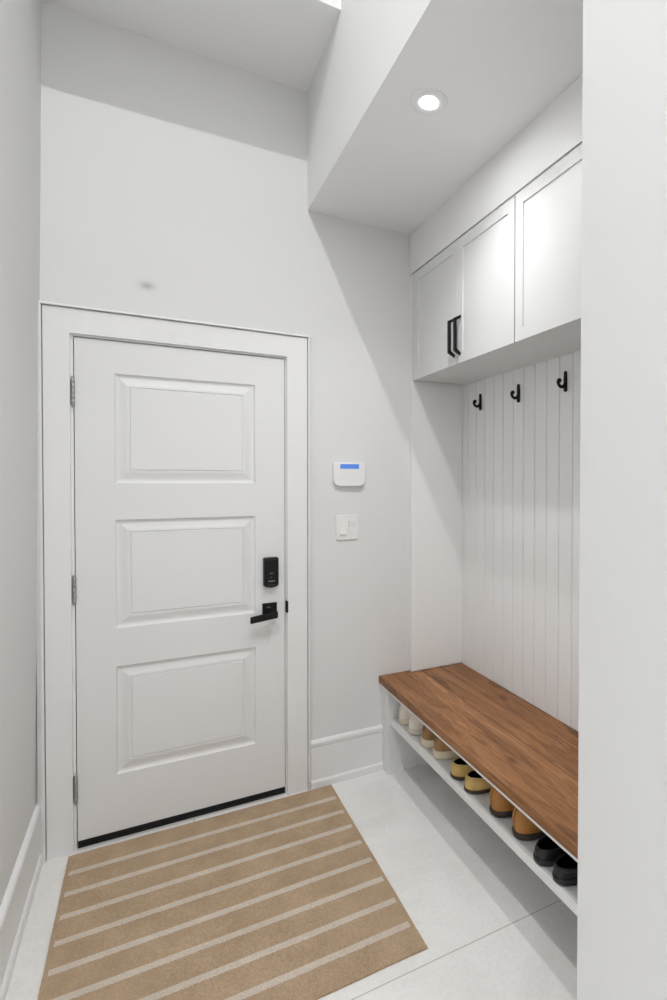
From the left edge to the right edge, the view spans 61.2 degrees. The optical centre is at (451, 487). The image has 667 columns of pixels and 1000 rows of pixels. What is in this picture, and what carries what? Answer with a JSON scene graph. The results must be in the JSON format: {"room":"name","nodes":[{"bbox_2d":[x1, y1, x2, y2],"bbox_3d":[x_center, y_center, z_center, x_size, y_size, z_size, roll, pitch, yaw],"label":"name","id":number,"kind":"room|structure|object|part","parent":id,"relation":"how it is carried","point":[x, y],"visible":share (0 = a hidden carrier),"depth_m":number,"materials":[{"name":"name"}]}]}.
{"room":"mudroom","nodes":[
{"label":"mudroom","id":0,"kind":"room"},
{"bbox_2d":[0,0,41,905],"bbox_3d":[-0.682,-0.819,0.247,0.272,4.600,4.100,0,1,-29],"label":"wall","id":1,"kind":"structure","parent":0,"point":[20,20],"depth_m":1.77,"materials":[{"name":"white paint"}]},
{"bbox_2d":[0,803,42,999],"bbox_3d":[-0.607,1.367,0.324,0.026,0.226,4.100,0,1,-29],"label":"baseboard","id":2,"kind":"structure","parent":1,"relation":"attached to","point":[15,907],"depth_m":1.75,"materials":[{"name":"white paint"}]},
{"bbox_2d":[41,0,340,91],"bbox_3d":[-0.999,-2.503,2.091,1.019,1.288,0.518,0,1,-29],"label":"ceiling","id":3,"kind":"structure","parent":0,"point":[284,42],"depth_m":2.20,"materials":[{"name":"white paint"}]},
{"bbox_2d":[36,1,457,849],"bbox_3d":[-0.794,-0.854,2.596,2.350,4.600,0.120,0,1,-29],"label":"wall","id":4,"kind":"structure","parent":0,"point":[173,180],"depth_m":2.48,"materials":[{"name":"paint"}]},
{"bbox_2d":[36,301,310,863],"bbox_3d":[-1.132,0.366,2.343,1.051,2.166,0.029,0,1,-29],"label":"trim","id":5,"kind":"structure","parent":4,"relation":"attached to","point":[56,321],"depth_m":2.14,"materials":[{"name":"white paint"}]},
{"bbox_2d":[70,334,287,850],"bbox_3d":[-1.150,0.413,2.385,0.850,2.070,0.180,0,1,-29],"label":"door","id":6,"kind":"structure","parent":4,"relation":"in","point":[179,525],"depth_m":2.33,"materials":[{"name":"white paint"}]},
{"bbox_3d":[-0.854,0.588,2.478,0.119,0.043,0.050,0,1,-29],"label":"lever","id":7,"kind":"part","parent":6,"relation":"part of","materials":[{"name":"black metal"}]},
{"bbox_3d":[-0.840,0.567,2.519,0.064,0.066,0.010,0,1,-29],"label":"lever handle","id":8,"kind":"part","parent":6,"relation":"part of","materials":[{"name":"black metal"}]},
{"bbox_3d":[-0.825,0.390,2.500,0.057,0.109,0.001,0,1,-29],"label":"touch panel","id":9,"kind":"part","parent":6,"relation":"part of","materials":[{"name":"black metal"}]},
{"bbox_3d":[-0.771,0.558,2.552,0.007,0.054,0.020,-1,1,-41],"label":"strike plate","id":10,"kind":"part","parent":6,"relation":"part of","materials":[{"name":"black metal"}]},
{"bbox_2d":[310,724,383,789],"bbox_3d":[-0.513,1.332,2.703,0.370,0.226,0.026,0,1,-29],"label":"baseboard","id":11,"kind":"structure","parent":4,"relation":"attached to","point":[341,757],"depth_m":2.70,"materials":[{"name":"white paint"}]},
{"bbox_2d":[336,515,357,539],"bbox_3d":[-0.514,0.198,2.690,0.111,0.122,0.016,0,1,-29],"label":"light switch","id":12,"kind":"object","parent":4,"relation":"attached to","point":[346,525],"visible":1,"depth_m":2.69,"materials":[{"name":"white plastic"}]},
{"bbox_2d":[332,462,364,485],"bbox_3d":[-0.504,-0.064,2.687,0.161,0.117,0.024,0,1,-29],"label":"alarm keypad","id":13,"kind":"object","parent":4,"relation":"attached to","point":[343,474],"visible":1,"depth_m":2.67,"materials":[{"name":"white plastic"}]},
{"bbox_2d":[409,275,462,670],"bbox_3d":[-0.079,-0.070,2.918,0.304,2.064,0.030,0,1,-29],"label":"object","id":14,"kind":"structure","parent":4,"relation":"attached to","point":[436,408],"depth_m":2.90,"materials":[{"name":"white paint"}]},
{"bbox_2d":[5,763,576,999],"bbox_3d":[0.294,1.514,0.911,2.900,0.080,4.250,0,1,-29],"label":"floor","id":15,"kind":"structure","parent":0,"point":[490,927],"depth_m":1.89,"materials":[{"name":"tile"}]},
{"bbox_2d":[38,785,427,999],"bbox_3d":[-0.787,1.452,1.929,1.049,0.007,1.048,0,1,-29],"label":"door mat","id":16,"kind":"object","parent":15,"relation":"on","point":[285,898],"visible":1,"depth_m":1.86,"materials":[{"name":"beige fabric"}]},
{"bbox_2d":[379,663,578,915],"bbox_3d":[0.257,1.216,2.145,0.474,0.480,1.746,0,1,-29],"label":"storage bench","id":17,"kind":"object","parent":15,"relation":"on","point":[528,755],"visible":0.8,"depth_m":2.14,"materials":[{"name":"brown wood"}]},
{"bbox_2d":[398,704,409,724],"bbox_3d":[-0.133,1.113,2.760,0.292,0.104,0.118,0,1,-29],"label":"sneaker","id":18,"kind":"object","parent":17,"relation":"on","point":[403,718],"visible":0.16,"depth_m":2.67,"materials":[{"name":"white fabric"}]},
{"bbox_3d":[-0.139,1.227,2.881,0.456,0.434,0.074,0,1,-29],"label":"panel","id":19,"kind":"part","parent":17,"relation":"part of","materials":[{"name":"white paint"}]},
{"bbox_2d":[408,713,423,734],"bbox_3d":[-0.070,1.115,2.647,0.292,0.104,0.118,0,1,-29],"label":"sneaker","id":20,"kind":"object","parent":17,"relation":"on","point":[415,726],"visible":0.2,"depth_m":2.57,"materials":[{"name":"white fabric"}]},
{"bbox_2d":[421,725,434,747],"bbox_3d":[-0.006,1.116,2.531,0.295,0.106,0.121,0,1,-29],"label":"sneaker","id":21,"kind":"object","parent":17,"relation":"on","point":[427,739],"visible":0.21,"depth_m":2.44,"materials":[{"name":"beige fabric"}]},
{"bbox_2d":[433,735,458,759],"bbox_3d":[0.056,1.118,2.420,0.295,0.106,0.121,0,1,-29],"label":"sneaker","id":22,"kind":"object","parent":17,"relation":"on","point":[441,751],"visible":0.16,"depth_m":2.34,"materials":[{"name":"beige fabric"}]},
{"bbox_2d":[450,757,472,779],"bbox_3d":[0.125,1.139,2.272,0.290,0.068,0.116,0,1,-29],"label":"loafer","id":23,"kind":"object","parent":17,"relation":"on","point":[459,767],"visible":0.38,"depth_m":2.19,"materials":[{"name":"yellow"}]},
{"bbox_2d":[464,769,491,793],"bbox_3d":[0.183,1.141,2.166,0.290,0.068,0.116,0,1,-29],"label":"loafer","id":24,"kind":"object","parent":17,"relation":"on","point":[475,783],"visible":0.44,"depth_m":2.09,"materials":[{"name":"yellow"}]},
{"bbox_2d":[489,786,514,817],"bbox_3d":[0.268,1.118,2.029,0.294,0.119,0.120,0,1,-29],"label":"boot","id":25,"kind":"object","parent":17,"relation":"on","point":[500,807],"visible":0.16,"depth_m":1.94,"materials":[{"name":"brown leather"}]},
{"bbox_2d":[512,807,545,840],"bbox_3d":[0.341,1.120,1.897,0.294,0.119,0.120,0,1,-29],"label":"boot","id":26,"kind":"object","parent":17,"relation":"on","point":[524,829],"visible":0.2,"depth_m":1.82,"materials":[{"name":"brown leather"}]},
{"bbox_2d":[533,835,564,866],"bbox_3d":[0.388,1.147,1.784,0.292,0.069,0.105,0,1,-29],"label":"shoe","id":27,"kind":"object","parent":17,"relation":"on","point":[546,852],"visible":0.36,"depth_m":1.71,"materials":[{"name":"black leather"}]},
{"bbox_2d":[552,852,577,885],"bbox_3d":[0.439,1.148,1.691,0.292,0.069,0.105,0,1,-29],"label":"shoe","id":28,"kind":"object","parent":17,"relation":"on","point":[565,871],"visible":0.36,"depth_m":1.62,"materials":[{"name":"black leather"}]},
{"bbox_2d":[307,0,582,234],"bbox_3d":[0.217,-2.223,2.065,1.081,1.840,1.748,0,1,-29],"label":"ceiling","id":29,"kind":"structure","parent":0,"point":[373,159],"depth_m":1.90,"materials":[{"name":"white paint"}]},
{"bbox_2d":[410,88,447,114],"bbox_3d":[-0.075,-1.298,1.837,0.128,0.004,0.128,0,1,-29],"label":"recessed light","id":30,"kind":"object","parent":29,"relation":"in","point":[429,97],"visible":1,"depth_m":1.83,"materials":[{"name":"white plastic"}]},
{"bbox_2d":[410,73,582,274],"bbox_3d":[0.216,-1.199,2.081,0.020,0.208,1.746,0,1,-29],"label":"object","id":31,"kind":"structure","parent":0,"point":[556,131],"depth_m":2.07,"materials":[{"name":"white paint"}]},
{"bbox_2d":[461,350,580,731],"bbox_3d":[0.513,0.075,2.267,0.100,2.760,1.748,0,1,-29],"label":"wall","id":32,"kind":"structure","parent":0,"point":[521,460],"depth_m":2.48,"materials":[{"name":"white paint"}]},
{"bbox_2d":[473,394,481,409],"bbox_3d":[0.132,-0.439,2.796,0.049,0.085,0.019,0,1,-29],"label":"coat hook","id":33,"kind":"object","parent":32,"relation":"attached to","point":[479,405],"visible":1,"depth_m":2.80,"materials":[{"name":"black metal"}]},
{"bbox_3d":[0.149,-0.439,2.806,0.010,0.085,0.017,0,1,-29],"label":"mounting plate","id":34,"kind":"part","parent":33,"relation":"part of","materials":[{"name":"black metal"}]},
{"bbox_2d":[414,196,576,384],"bbox_3d":[0.142,-0.822,2.479,0.336,0.548,0.881,0,1,-29],"label":"upper cabinet","id":35,"kind":"object","parent":32,"relation":"attached to","point":[464,297],"visible":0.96,"depth_m":2.35,"materials":[{"name":"white paint"}]},
{"bbox_2d":[412,273,418,380],"bbox_3d":[-0.184,-0.828,2.817,0.030,0.548,0.021,0,1,-29],"label":"trim","id":36,"kind":"structure","parent":35,"relation":"attached to","point":[413,273],"depth_m":2.81,"materials":[{"name":"white paint"}]},
{"bbox_3d":[-0.074,-0.822,2.608,0.019,0.544,0.443,0,1,-29],"label":"door","id":37,"kind":"part","parent":35,"relation":"part of","materials":[{"name":"white paint"}]},
{"bbox_3d":[-0.001,-0.667,2.424,0.032,0.175,0.013,0,1,-29],"label":"pull handle","id":38,"kind":"part","parent":35,"relation":"part of","materials":[{"name":"black metal"}]},
{"bbox_3d":[0.025,-0.667,2.378,0.032,0.175,0.013,0,1,-29],"label":"pull handle","id":39,"kind":"part","parent":35,"relation":"part of","materials":[{"name":"black metal"}]},
{"bbox_3d":[0.139,-0.816,2.223,0.019,0.544,0.432,0,1,-29],"label":"door","id":40,"kind":"part","parent":35,"relation":"part of","materials":[{"name":"white paint"}]},
{"bbox_2d":[510,384,519,402],"bbox_3d":[0.293,-0.434,2.506,0.049,0.085,0.019,0,1,-29],"label":"coat hook","id":41,"kind":"object","parent":32,"relation":"attached to","point":[512,392],"visible":1,"depth_m":2.51,"materials":[{"name":"black metal"}]},
{"bbox_3d":[0.310,-0.434,2.515,0.010,0.085,0.017,0,1,-29],"label":"mounting plate","id":42,"kind":"part","parent":41,"relation":"part of","materials":[{"name":"black metal"}]},
{"bbox_2d":[515,144,581,350],"bbox_3d":[0.551,-0.809,1.740,0.336,0.548,0.806,0,1,-29],"label":"upper cabinet","id":43,"kind":"object","parent":32,"relation":"attached to","point":[548,219],"visible":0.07,"depth_m":1.87,"materials":[{"name":"white paint"}]},
{"bbox_2d":[557,371,566,391],"bbox_3d":[0.450,-0.434,2.221,0.049,0.085,0.019,0,1,-29],"label":"coat hook","id":44,"kind":"object","parent":32,"relation":"attached to","point":[564,386],"visible":1,"depth_m":2.22,"materials":[{"name":"black metal"}]},
{"bbox_3d":[0.467,-0.434,2.231,0.010,0.085,0.017,0,1,-29],"label":"mounting plate","id":45,"kind":"part","parent":44,"relation":"part of","materials":[{"name":"black metal"}]},
{"bbox_2d":[577,0,666,999],"bbox_3d":[0.747,-0.830,1.247,0.960,4.600,0.237,0,1,-29],"label":"wall","id":46,"kind":"structure","parent":0,"point":[622,898],"depth_m":1.03,"materials":[{"name":"white paint"}]}
]}

